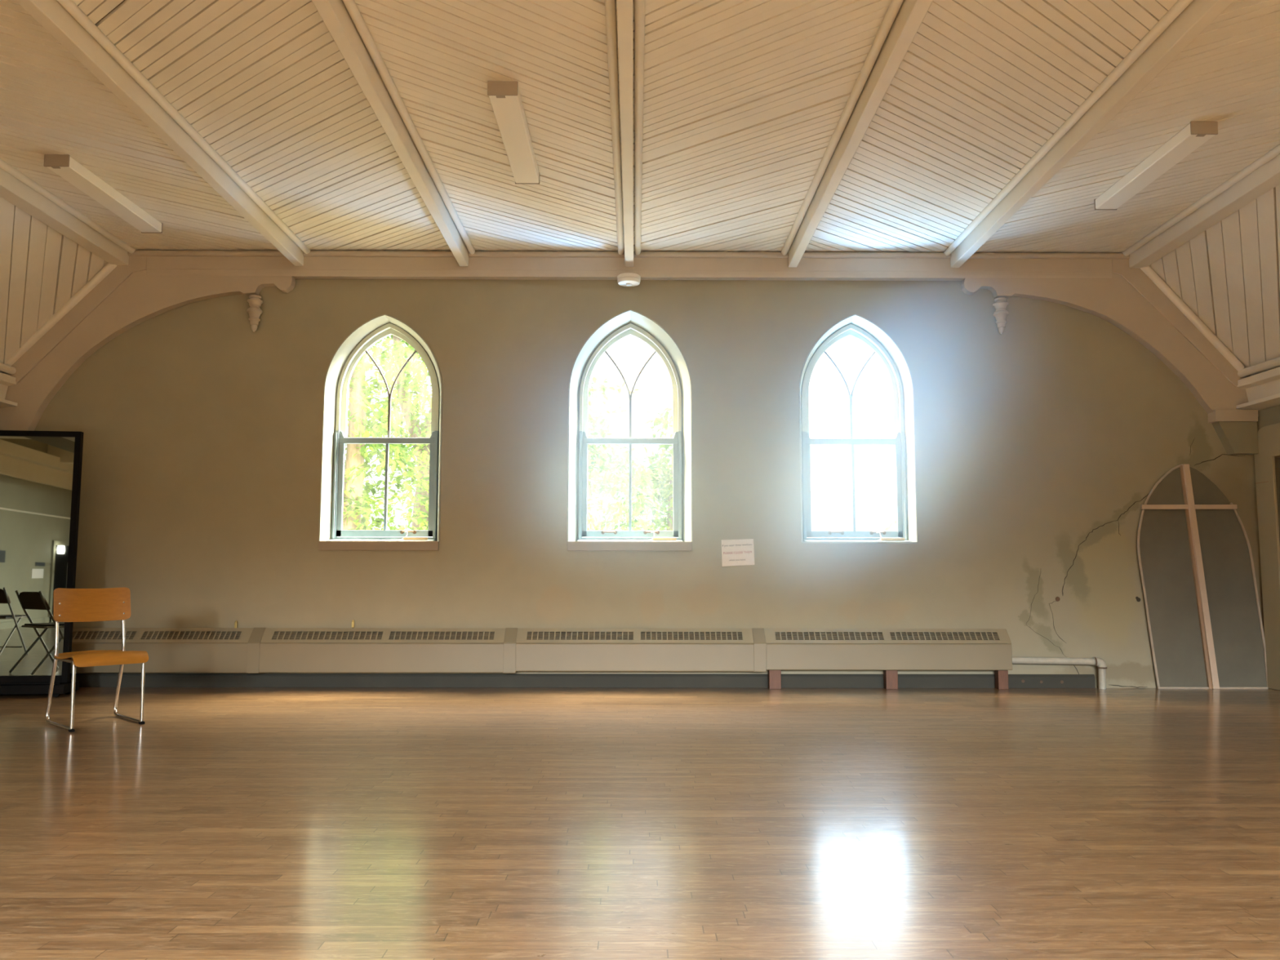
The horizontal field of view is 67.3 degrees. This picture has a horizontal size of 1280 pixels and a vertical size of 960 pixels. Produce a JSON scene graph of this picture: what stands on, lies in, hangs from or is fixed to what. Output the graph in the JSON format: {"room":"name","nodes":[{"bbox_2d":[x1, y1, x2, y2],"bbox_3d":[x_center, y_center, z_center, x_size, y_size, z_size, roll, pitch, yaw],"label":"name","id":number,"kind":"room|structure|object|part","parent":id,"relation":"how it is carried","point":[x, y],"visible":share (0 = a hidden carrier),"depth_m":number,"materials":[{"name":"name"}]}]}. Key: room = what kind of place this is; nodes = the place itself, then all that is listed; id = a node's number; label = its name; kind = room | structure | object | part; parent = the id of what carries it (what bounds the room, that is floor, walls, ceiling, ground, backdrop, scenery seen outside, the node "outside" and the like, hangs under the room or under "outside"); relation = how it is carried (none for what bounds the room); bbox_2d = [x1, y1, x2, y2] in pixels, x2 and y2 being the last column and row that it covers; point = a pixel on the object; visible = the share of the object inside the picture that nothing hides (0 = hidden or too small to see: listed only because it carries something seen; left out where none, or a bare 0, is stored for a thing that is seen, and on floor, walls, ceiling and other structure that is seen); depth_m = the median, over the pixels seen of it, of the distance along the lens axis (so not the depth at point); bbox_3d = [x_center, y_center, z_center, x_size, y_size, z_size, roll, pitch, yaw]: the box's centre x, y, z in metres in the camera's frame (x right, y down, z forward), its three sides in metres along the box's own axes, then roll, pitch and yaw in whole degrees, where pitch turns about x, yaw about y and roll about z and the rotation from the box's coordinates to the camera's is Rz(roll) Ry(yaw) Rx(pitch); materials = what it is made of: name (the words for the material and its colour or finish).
{"room":"exercise studio","nodes":[
{"label":"exercise studio","id":0,"kind":"room"},
{"bbox_2d":[0,196,107,373],"bbox_3d":[-5.143,-2.094,1.278,1.226,1.342,14.500,0,-5,0],"label":"ceiling","id":1,"kind":"structure","parent":0,"point":[42,268],"depth_m":7.91,"materials":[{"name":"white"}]},
{"bbox_2d":[0,687,1279,959],"bbox_3d":[-1.646,1.176,0.786,14.920,0.200,14.900,0,-5,0],"label":"floor","id":2,"kind":"structure","parent":0,"point":[228,823],"depth_m":3.79,"materials":[{"name":"brown wood"}]},
{"bbox_2d":[0,430,84,697],"bbox_3d":[-5.036,0.657,7.676,1.050,2.108,0.260,1,-5,-6],"label":"mirror","id":3,"kind":"object","parent":2,"relation":"on","point":[41,471],"visible":0.98,"depth_m":7.67,"materials":[{"name":"black mirror"}]},
{"bbox_2d":[45,586,148,732],"bbox_3d":[-3.537,1.149,6.282,0.529,0.882,0.468,-5,-7,43],"label":"chair","id":4,"kind":"object","parent":2,"relation":"on","point":[108,604],"visible":1,"depth_m":6.32,"materials":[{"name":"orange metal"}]},
{"bbox_3d":[-3.692,1.154,6.150,0.479,0.836,0.029,-5,-7,43],"label":"leg","id":5,"kind":"part","parent":4,"relation":"part of","materials":[{"name":"silver metal"}]},
{"bbox_3d":[-3.643,1.345,6.082,0.382,0.434,0.023,-5,-7,43],"label":"leg","id":6,"kind":"part","parent":4,"relation":"part of","materials":[{"name":"silver metal"}]},
{"bbox_3d":[-3.670,0.834,6.436,0.094,0.227,0.468,-5,-7,43],"label":"backrest","id":7,"kind":"part","parent":4,"relation":"part of","materials":[{"name":"orange wood"}]},
{"bbox_3d":[-3.499,1.147,6.248,0.428,0.081,0.438,-5,-7,43],"label":"seat","id":8,"kind":"part","parent":4,"relation":"part of","materials":[{"name":"orange wood"}]},
{"bbox_3d":[-3.418,1.182,6.445,0.479,0.836,0.029,-5,-7,43],"label":"leg","id":9,"kind":"part","parent":4,"relation":"part of","materials":[{"name":"silver metal"}]},
{"bbox_3d":[-3.365,1.373,6.382,0.382,0.434,0.023,-5,-7,43],"label":"leg","id":10,"kind":"part","parent":4,"relation":"part of","materials":[{"name":"silver metal"}]},
{"bbox_2d":[764,628,1012,689],"bbox_3d":[2.100,1.521,8.177,2.076,0.501,0.152,0,-5,0],"label":"baseboard heater","id":11,"kind":"object","parent":2,"relation":"on","point":[890,651],"visible":0.98,"depth_m":8.11,"materials":[{"name":"metal"}]},
{"bbox_3d":[1.141,1.687,8.161,0.100,0.165,0.085,0,-5,0],"label":"leg","id":12,"kind":"part","parent":11,"relation":"part of","materials":[{"name":"brown wood"}]},
{"bbox_2d":[773,631,884,639],"bbox_3d":[1.610,1.328,8.177,0.934,0.067,0.067,0,-5,0],"label":"grille","id":13,"kind":"object","parent":11,"relation":"attached to","point":[850,635],"depth_m":8.19,"materials":[{"name":"metal"}]},
{"bbox_3d":[2.100,1.498,8.180,2.076,0.222,0.152,0,-5,0],"label":"panel","id":14,"kind":"part","parent":11,"relation":"part of","materials":[{"name":"metal"}]},
{"bbox_3d":[2.128,1.688,8.165,0.100,0.165,0.085,0,-5,0],"label":"leg","id":15,"kind":"part","parent":11,"relation":"part of","materials":[{"name":"brown wood"}]},
{"bbox_2d":[888,631,1000,639],"bbox_3d":[2.590,1.330,8.182,0.934,0.067,0.067,0,-5,0],"label":"grille","id":16,"kind":"object","parent":11,"relation":"attached to","point":[892,635],"depth_m":8.20,"materials":[{"name":"metal"}]},
{"bbox_3d":[3.071,1.690,8.169,0.085,0.165,0.085,0,-5,0],"label":"leg","id":17,"kind":"part","parent":11,"relation":"part of","materials":[{"name":"brown wood"}]},
{"bbox_2d":[1012,656,1106,688],"bbox_3d":[3.556,1.639,8.179,0.830,0.271,0.080,0,-5,0],"label":"pipe","id":18,"kind":"object","parent":2,"relation":"on","point":[1100,663],"visible":0.99,"depth_m":8.16,"materials":[{"name":"metal"}]},
{"bbox_2d":[1136,463,1268,688],"bbox_3d":[4.840,0.820,8.293,1.077,1.928,0.074,0,-5,0],"label":"screen","id":19,"kind":"object","parent":2,"relation":"on","point":[1196,563],"visible":1,"depth_m":8.29,"materials":[{"name":"grey fabric"}]},
{"bbox_3d":[4.778,0.272,8.309,0.059,0.180,0.006,0,-5,0],"label":"cross plate","id":20,"kind":"part","parent":19,"relation":"part of","materials":[{"name":"brown wood"}]},
{"bbox_2d":[0,0,1279,253],"bbox_3d":[-0.066,-2.749,1.312,11.770,0.122,15.200,0,-5,0],"label":"ceiling","id":21,"kind":"structure","parent":0,"point":[744,101],"depth_m":5.95,"materials":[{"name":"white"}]},
{"bbox_2d":[0,158,135,265],"bbox_3d":[-4.320,-2.629,1.352,0.200,0.165,14.349,0,-5,-2],"label":"ceiling beam","id":22,"kind":"structure","parent":21,"relation":"attached to","point":[16,188],"depth_m":7.41,"materials":[{"name":"paint"}]},
{"bbox_2d":[43,154,162,233],"bbox_3d":[-3.958,-2.107,7.165,0.168,0.089,1.302,0,-5,0],"label":"ceiling light","id":23,"kind":"object","parent":21,"relation":"attached to","point":[63,165],"visible":1,"depth_m":7.00,"materials":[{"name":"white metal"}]},
{"bbox_3d":[-3.596,-2.701,1.331,1.565,0.020,14.516,0,-5,-1],"label":"board panel","id":24,"kind":"part","parent":21,"relation":"part of","materials":[{"name":"paint"}]},
{"bbox_2d":[14,0,310,266],"bbox_3d":[-2.814,-2.626,1.357,0.199,0.165,14.346,0,-5,-1],"label":"ceiling beam","id":25,"kind":"structure","parent":21,"relation":"attached to","point":[64,20],"depth_m":5.71,"materials":[{"name":"paint"}]},
{"bbox_3d":[-2.190,-2.698,1.337,1.551,0.020,14.480,0,-5,0],"label":"board panel","id":26,"kind":"part","parent":21,"relation":"part of","materials":[{"name":"paint"}]},
{"bbox_2d":[311,0,475,266],"bbox_3d":[-1.466,-2.624,1.364,0.199,0.165,14.341,0,-5,-1],"label":"ceiling beam","id":27,"kind":"structure","parent":21,"relation":"attached to","point":[343,19],"depth_m":5.70,"materials":[{"name":"paint"}]},
{"bbox_3d":[-0.782,-2.696,1.343,1.468,0.020,14.480,0,-5,0],"label":"board panel","id":28,"kind":"part","parent":21,"relation":"part of","materials":[{"name":"paint"}]},
{"bbox_2d":[487,80,539,184],"bbox_3d":[-0.793,-2.195,6.170,0.173,0.089,1.287,0,-5,0],"label":"ceiling light","id":29,"kind":"object","parent":21,"relation":"attached to","point":[504,97],"visible":1,"depth_m":5.98,"materials":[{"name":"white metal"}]},
{"bbox_2d":[604,0,645,266],"bbox_3d":[-0.055,-2.621,1.370,0.213,0.165,14.340,0,-5,0],"label":"ceiling beam","id":30,"kind":"structure","parent":21,"relation":"attached to","point":[624,37],"depth_m":5.71,"materials":[{"name":"paint"}]},
{"bbox_3d":[-0.128,-2.667,1.366,0.067,0.054,14.325,0,-5,0],"label":"half round moulding","id":31,"kind":"part","parent":30,"relation":"part of","materials":[{"name":"paint"}]},
{"bbox_3d":[0.018,-2.666,1.367,0.067,0.054,14.325,0,-5,0],"label":"half round moulding","id":32,"kind":"part","parent":30,"relation":"part of","materials":[{"name":"paint"}]},
{"bbox_3d":[0.657,-2.693,1.350,1.438,0.020,14.480,0,-5,0],"label":"board panel","id":33,"kind":"part","parent":21,"relation":"part of","materials":[{"name":"paint"}]},
{"bbox_2d":[781,0,933,266],"bbox_3d":[1.329,-2.619,1.376,0.199,0.165,14.341,0,-5,0],"label":"ceiling beam","id":34,"kind":"structure","parent":21,"relation":"attached to","point":[903,19],"depth_m":5.71,"materials":[{"name":"paint"}]},
{"bbox_3d":[1.402,-2.664,1.373,0.053,0.054,14.325,0,-5,0],"label":"half round moulding","id":35,"kind":"part","parent":34,"relation":"part of","materials":[{"name":"paint"}]},
{"bbox_3d":[2.046,-2.691,1.356,1.528,0.020,14.480,0,-5,0],"label":"board panel","id":36,"kind":"part","parent":21,"relation":"part of","materials":[{"name":"paint"}]},
{"bbox_2d":[943,0,1234,267],"bbox_3d":[2.719,-2.616,1.382,0.199,0.165,14.342,0,-5,0],"label":"ceiling beam","id":37,"kind":"structure","parent":21,"relation":"attached to","point":[1186,20],"depth_m":5.70,"materials":[{"name":"paint"}]},
{"bbox_3d":[3.524,-2.688,1.362,1.609,0.020,14.501,0,-5,0],"label":"board panel","id":38,"kind":"part","parent":21,"relation":"part of","materials":[{"name":"paint"}]},
{"bbox_2d":[1093,120,1217,209],"bbox_3d":[3.526,-2.145,6.648,0.167,0.089,1.279,0,-5,0],"label":"ceiling light","id":39,"kind":"object","parent":21,"relation":"attached to","point":[1194,135],"visible":1,"depth_m":6.48,"materials":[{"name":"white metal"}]},
{"bbox_2d":[1121,144,1279,268],"bbox_3d":[4.208,-2.614,1.389,0.200,0.165,14.349,0,-5,1],"label":"ceiling beam","id":40,"kind":"structure","parent":21,"relation":"attached to","point":[1262,175],"depth_m":7.25,"materials":[{"name":"paint"}]},
{"bbox_2d":[34,279,1264,688],"bbox_3d":[-0.102,-0.255,8.548,11.770,4.500,0.324,0,-5,0],"label":"wall","id":41,"kind":"structure","parent":0,"point":[1041,443],"depth_m":8.40,"materials":[{"name":"paint"}]},
{"bbox_2d":[3,262,116,365],"bbox_3d":[-5.074,-1.436,8.398,0.972,0.990,0.070,0,-5,0],"label":"trim","id":42,"kind":"structure","parent":41,"relation":"attached to","point":[108,268],"depth_m":8.38,"materials":[{"name":"paint"}]},
{"bbox_2d":[4,256,146,382],"bbox_3d":[-4.953,-1.404,8.445,1.238,1.130,0.100,0,-5,0],"label":"beam","id":43,"kind":"structure","parent":41,"relation":"attached to","point":[72,319],"depth_m":8.40,"materials":[{"name":"paint"}]},
{"bbox_2d":[0,270,295,431],"bbox_3d":[-4.349,-0.989,8.397,2.585,1.740,0.132,0,-5,0],"label":"bracket","id":44,"kind":"object","parent":41,"relation":"attached to","point":[140,298],"visible":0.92,"depth_m":8.41,"materials":[{"name":"paint"}]},
{"bbox_2d":[246,294,262,332],"bbox_3d":[-3.384,-1.457,8.445,0.132,0.319,0.132,0,-5,0],"label":"pendant","id":45,"kind":"object","parent":44,"relation":"attached to","point":[255,302],"depth_m":8.41,"materials":[{"name":"paint"}]},
{"bbox_2d":[70,627,266,673],"bbox_3d":[-4.218,1.441,8.154,2.041,0.374,0.158,0,-5,0],"label":"baseboard heater","id":46,"kind":"object","parent":41,"relation":"attached to","point":[168,650],"visible":0.73,"depth_m":8.08,"materials":[{"name":"metal"}]},
{"bbox_2d":[72,631,137,639],"bbox_3d":[-4.715,1.317,8.150,0.885,0.067,0.067,0,-5,0],"label":"grille","id":47,"kind":"object","parent":46,"relation":"attached to","point":[129,634],"depth_m":8.16,"materials":[{"name":"metal"}]},
{"bbox_3d":[-4.220,1.500,8.151,2.037,0.249,0.152,0,-5,0],"label":"panel","id":48,"kind":"part","parent":46,"relation":"part of","materials":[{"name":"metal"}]},
{"bbox_2d":[139,631,242,639],"bbox_3d":[-3.804,1.318,8.154,0.845,0.067,0.067,0,-5,0],"label":"grille","id":49,"kind":"object","parent":46,"relation":"attached to","point":[143,634],"depth_m":8.17,"materials":[{"name":"metal"}]},
{"bbox_2d":[234,620,237,627],"bbox_3d":[-3.458,1.248,8.230,0.020,0.088,0.018,0,-5,0],"label":"key","id":50,"kind":"object","parent":46,"relation":"on","point":[236,621],"visible":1,"depth_m":8.22,"materials":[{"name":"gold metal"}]},
{"bbox_2d":[318,314,442,550],"bbox_3d":[-2.258,-0.417,8.555,1.044,2.088,0.322,0,-5,0],"label":"window","id":51,"kind":"structure","parent":41,"relation":"in","point":[331,535],"depth_m":8.54,"materials":[{"name":"paint"}]},
{"bbox_3d":[-2.260,0.521,8.478,0.914,0.050,0.300,0,-5,0],"label":"sill","id":52,"kind":"part","parent":51,"relation":"part of","materials":[{"name":"white wood"}]},
{"bbox_3d":[-2.259,0.033,8.567,0.856,0.944,0.042,0,-5,0],"label":"sash","id":53,"kind":"part","parent":51,"relation":"part of","materials":[{"name":"clear glass"}]},
{"bbox_3d":[-2.258,-0.871,8.694,0.856,1.008,0.040,0,-5,0],"label":"sash","id":54,"kind":"part","parent":51,"relation":"part of","materials":[{"name":"clear glass"}]},
{"bbox_2d":[396,531,427,540],"bbox_3d":[-1.983,0.490,8.418,0.257,0.085,0.130,0,-5,0],"label":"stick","id":55,"kind":"object","parent":51,"relation":"on","point":[405,537],"visible":1,"depth_m":8.37,"materials":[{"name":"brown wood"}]},
{"bbox_2d":[258,627,518,673],"bbox_3d":[-2.123,1.444,8.163,2.156,0.372,0.158,0,-5,0],"label":"baseboard heater","id":56,"kind":"object","parent":41,"relation":"attached to","point":[386,651],"visible":0.98,"depth_m":8.09,"materials":[{"name":"metal"}]},
{"bbox_2d":[271,631,384,639],"bbox_3d":[-2.649,1.321,8.159,0.942,0.067,0.067,0,-5,0],"label":"grille","id":57,"kind":"object","parent":56,"relation":"attached to","point":[279,635],"depth_m":8.17,"materials":[{"name":"metal"}]},
{"bbox_3d":[-2.125,1.502,8.160,2.152,0.247,0.152,0,-5,0],"label":"panel","id":58,"kind":"part","parent":56,"relation":"part of","materials":[{"name":"metal"}]},
{"bbox_2d":[387,631,495,639],"bbox_3d":[-1.681,1.322,8.163,0.902,0.067,0.067,0,-5,0],"label":"grille","id":59,"kind":"object","parent":56,"relation":"attached to","point":[391,636],"depth_m":8.17,"materials":[{"name":"metal"}]},
{"bbox_2d":[70,673,1095,688],"bbox_3d":[-0.849,1.714,8.211,9.480,0.114,0.022,0,-5,0],"label":"baseboard","id":60,"kind":"structure","parent":41,"relation":"attached to","point":[86,680],"depth_m":8.20,"materials":[{"name":"grey wood"}]},
{"bbox_2d":[127,249,1129,258],"bbox_3d":[-0.083,-1.985,8.473,8.900,0.054,0.053,0,-5,0],"label":"trim","id":61,"kind":"structure","parent":41,"relation":"attached to","point":[137,252],"depth_m":8.45,"materials":[{"name":"paint"}]},
{"bbox_2d":[617,272,640,286],"bbox_3d":[-0.098,-1.747,8.434,0.206,0.086,0.206,0,-5,0],"label":"smoke detector","id":62,"kind":"object","parent":41,"relation":"attached to","point":[626,279],"visible":1,"depth_m":8.37,"materials":[{"name":"beige plastic"}]},
{"bbox_2d":[146,256,1112,280],"bbox_3d":[-0.084,-1.869,8.511,8.500,0.176,0.100,0,-5,0],"label":"beam","id":63,"kind":"structure","parent":41,"relation":"attached to","point":[313,267],"depth_m":8.46,"materials":[{"name":"paint"}]},
{"bbox_2d":[567,309,693,551],"bbox_3d":[-0.086,-0.436,8.567,1.090,2.135,0.322,0,-5,0],"label":"window","id":64,"kind":"structure","parent":41,"relation":"in","point":[624,324],"depth_m":8.55,"materials":[{"name":"paint"}]},
{"bbox_3d":[-0.088,0.525,8.488,0.914,0.050,0.300,0,-5,0],"label":"sill","id":65,"kind":"part","parent":64,"relation":"part of","materials":[{"name":"white wood"}]},
{"bbox_3d":[-0.087,0.037,8.577,0.856,0.944,0.042,0,-5,0],"label":"sash","id":66,"kind":"part","parent":64,"relation":"part of","materials":[{"name":"clear glass"}]},
{"bbox_3d":[-0.086,-0.867,8.703,0.856,1.008,0.040,0,-5,0],"label":"sash","id":67,"kind":"part","parent":64,"relation":"part of","materials":[{"name":"clear glass"}]},
{"bbox_2d":[647,531,676,540],"bbox_3d":[0.189,0.494,8.428,0.257,0.085,0.130,0,-5,0],"label":"stick","id":68,"kind":"object","parent":64,"relation":"on","point":[653,538],"visible":1,"depth_m":8.38,"materials":[{"name":"brown wood"}]},
{"bbox_2d":[515,627,766,671],"bbox_3d":[0.007,1.442,8.173,2.112,0.360,0.158,0,-5,0],"label":"baseboard heater","id":69,"kind":"object","parent":41,"relation":"attached to","point":[637,651],"visible":1,"depth_m":8.10,"materials":[{"name":"metal"}]},
{"bbox_2d":[525,631,634,639],"bbox_3d":[-0.508,1.324,8.168,0.920,0.067,0.067,0,-5,0],"label":"grille","id":70,"kind":"object","parent":69,"relation":"attached to","point":[529,636],"depth_m":8.18,"materials":[{"name":"metal"}]},
{"bbox_3d":[0.005,1.500,8.170,2.108,0.235,0.152,0,-5,0],"label":"panel","id":71,"kind":"part","parent":69,"relation":"part of","materials":[{"name":"metal"}]},
{"bbox_2d":[640,631,743,639],"bbox_3d":[0.438,1.326,8.172,0.880,0.067,0.067,0,-5,0],"label":"grille","id":72,"kind":"object","parent":69,"relation":"attached to","point":[643,636],"depth_m":8.18,"materials":[{"name":"metal"}]},
{"bbox_2d":[721,538,754,566],"bbox_3d":[0.848,0.629,8.328,0.287,0.239,0.005,0,-5,0],"label":"paper notice","id":73,"kind":"object","parent":41,"relation":"attached to","point":[734,552],"visible":1,"depth_m":8.33,"materials":[{"name":"white paper"}]},
{"bbox_2d":[799,313,918,543],"bbox_3d":[1.905,-0.447,8.584,1.014,2.033,0.308,0,-5,0],"label":"window","id":74,"kind":"structure","parent":41,"relation":"in","point":[860,328],"depth_m":8.57,"materials":[{"name":"paint"}]},
{"bbox_3d":[1.906,-0.864,8.712,0.856,1.008,0.040,0,-5,0],"label":"sash","id":75,"kind":"part","parent":74,"relation":"part of","materials":[{"name":"clear glass"}]},
{"bbox_3d":[1.905,0.040,8.585,0.856,0.944,0.042,0,-5,0],"label":"sash","id":76,"kind":"part","parent":74,"relation":"part of","materials":[{"name":"clear glass"}]},
{"bbox_3d":[1.904,0.528,8.496,0.914,0.050,0.300,0,-5,0],"label":"sill","id":77,"kind":"part","parent":74,"relation":"part of","materials":[{"name":"white wood"}]},
{"bbox_2d":[875,532,904,541],"bbox_3d":[2.181,0.497,8.437,0.257,0.085,0.130,0,-5,0],"label":"stick","id":78,"kind":"object","parent":74,"relation":"on","point":[881,538],"visible":1,"depth_m":8.39,"materials":[{"name":"brown wood"}]},
{"bbox_2d":[960,272,1258,454],"bbox_3d":[4.122,-1.034,8.440,2.536,1.620,0.132,0,-5,0],"label":"bracket","id":79,"kind":"object","parent":41,"relation":"attached to","point":[1114,300],"visible":0.95,"depth_m":8.44,"materials":[{"name":"paint"}]},
{"bbox_2d":[992,297,1008,334],"bbox_3d":[3.181,-1.439,8.473,0.132,0.319,0.132,0,-5,0],"label":"pendant","id":80,"kind":"object","parent":79,"relation":"attached to","point":[1000,304],"depth_m":8.44,"materials":[{"name":"paint"}]},
{"bbox_2d":[1111,258,1250,386],"bbox_3d":[4.750,-1.380,8.487,1.168,1.142,0.100,0,-5,0],"label":"trim","id":81,"kind":"structure","parent":41,"relation":"attached to","point":[1137,278],"depth_m":8.44,"materials":[{"name":"paint"}]},
{"bbox_2d":[1140,265,1244,371],"bbox_3d":[4.833,-1.441,8.443,0.889,0.993,0.070,0,-5,0],"label":"trim","id":82,"kind":"structure","parent":41,"relation":"attached to","point":[1148,271],"depth_m":8.41,"materials":[{"name":"paint"}]},
{"bbox_2d":[1149,184,1279,376],"bbox_3d":[5.009,-2.075,1.321,1.204,1.344,14.500,0,-5,0],"label":"ceiling","id":83,"kind":"structure","parent":0,"point":[1228,274],"depth_m":7.80,"materials":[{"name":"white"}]},
{"bbox_2d":[1257,404,1279,539],"bbox_3d":[5.566,-0.933,1.217,0.300,4.500,14.500,0,-5,0],"label":"wall","id":84,"kind":"structure","parent":0,"point":[1270,415],"depth_m":8.19,"materials":[{"name":"paint"}]},
{"bbox_2d":[1235,356,1279,410],"bbox_3d":[5.322,-1.452,1.255,0.190,0.359,14.480,0,-5,0],"label":"trim","id":85,"kind":"structure","parent":84,"relation":"attached to","point":[1263,388],"depth_m":8.13,"materials":[{"name":"paint"}]},
{"bbox_2d":[1253,422,1279,690],"bbox_3d":[5.533,0.597,7.560,0.346,2.236,1.515,0,-5,0],"label":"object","id":86,"kind":"structure","parent":84,"relation":"in","point":[1268,436],"depth_m":8.18,"materials":[{"name":"paint"}]},
{"bbox_3d":[-5.753,-0.953,1.168,0.400,4.500,14.500,0,-5,0],"label":"wall","id":87,"kind":"structure","parent":0,"visible":0},
{"bbox_2d":[0,362,17,407],"bbox_3d":[-5.458,-1.471,1.208,0.190,0.359,14.480,0,-5,0],"label":"trim","id":88,"kind":"structure","parent":87,"relation":"attached to","point":[6,380],"depth_m":8.27,"materials":[{"name":"paint"}]},
{"label":"outside","id":89,"kind":"structure","parent":0,"visible":0},
{"bbox_3d":[-0.242,6.377,53.136,120.000,0.100,89.700,0,-5,0],"label":"ground","id":90,"kind":"structure","parent":89,"visible":0},
{"bbox_2d":[342,337,431,530],"bbox_3d":[-4.001,-0.541,13.442,3.297,6.274,2.630,1,-5,-6],"label":"tree","id":91,"kind":"object","parent":90,"relation":"on","point":[357,500],"visible":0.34,"depth_m":13.29,"materials":[{"name":"green plant"}]},
{"bbox_2d":[344,334,431,530],"bbox_3d":[-3.964,-0.236,18.464,3.973,6.617,2.673,0,-5,0],"label":"tree","id":92,"kind":"object","parent":90,"relation":"on","point":[402,393],"visible":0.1,"depth_m":18.06,"materials":[{"name":"green plant"}]},
{"bbox_2d":[400,463,428,530],"bbox_3d":[-2.998,0.218,15.790,1.879,5.205,1.702,0,-5,0],"label":"tree","id":93,"kind":"object","parent":90,"relation":"on","point":[425,498],"visible":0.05,"depth_m":15.61,"materials":[{"name":"green plant"}]},
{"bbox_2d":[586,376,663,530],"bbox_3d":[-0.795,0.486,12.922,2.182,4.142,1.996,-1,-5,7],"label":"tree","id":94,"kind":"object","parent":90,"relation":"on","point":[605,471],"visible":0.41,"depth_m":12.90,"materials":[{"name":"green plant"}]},
{"bbox_2d":[596,407,673,530],"bbox_3d":[0.568,0.809,15.451,2.015,3.975,2.003,4,-6,-33],"label":"tree","id":95,"kind":"object","parent":90,"relation":"on","point":[665,489],"visible":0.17,"depth_m":15.29,"materials":[{"name":"green plant"}]},
{"bbox_2d":[810,491,897,537],"bbox_3d":[3.365,1.663,18.792,4.500,2.900,3.600,0,-5,0],"label":"outdoor background","id":96,"kind":"object","parent":90,"relation":"on","point":[830,510],"visible":0.06,"depth_m":18.31,"materials":[{"name":"white"}]},
{"bbox_2d":[869,514,896,531],"bbox_3d":[3.716,1.534,13.571,1.150,2.188,0.837,0,-5,0],"label":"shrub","id":97,"kind":"object","parent":90,"relation":"on","point":[886,529],"visible":0.04,"depth_m":13.41,"materials":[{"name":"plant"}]}
]}

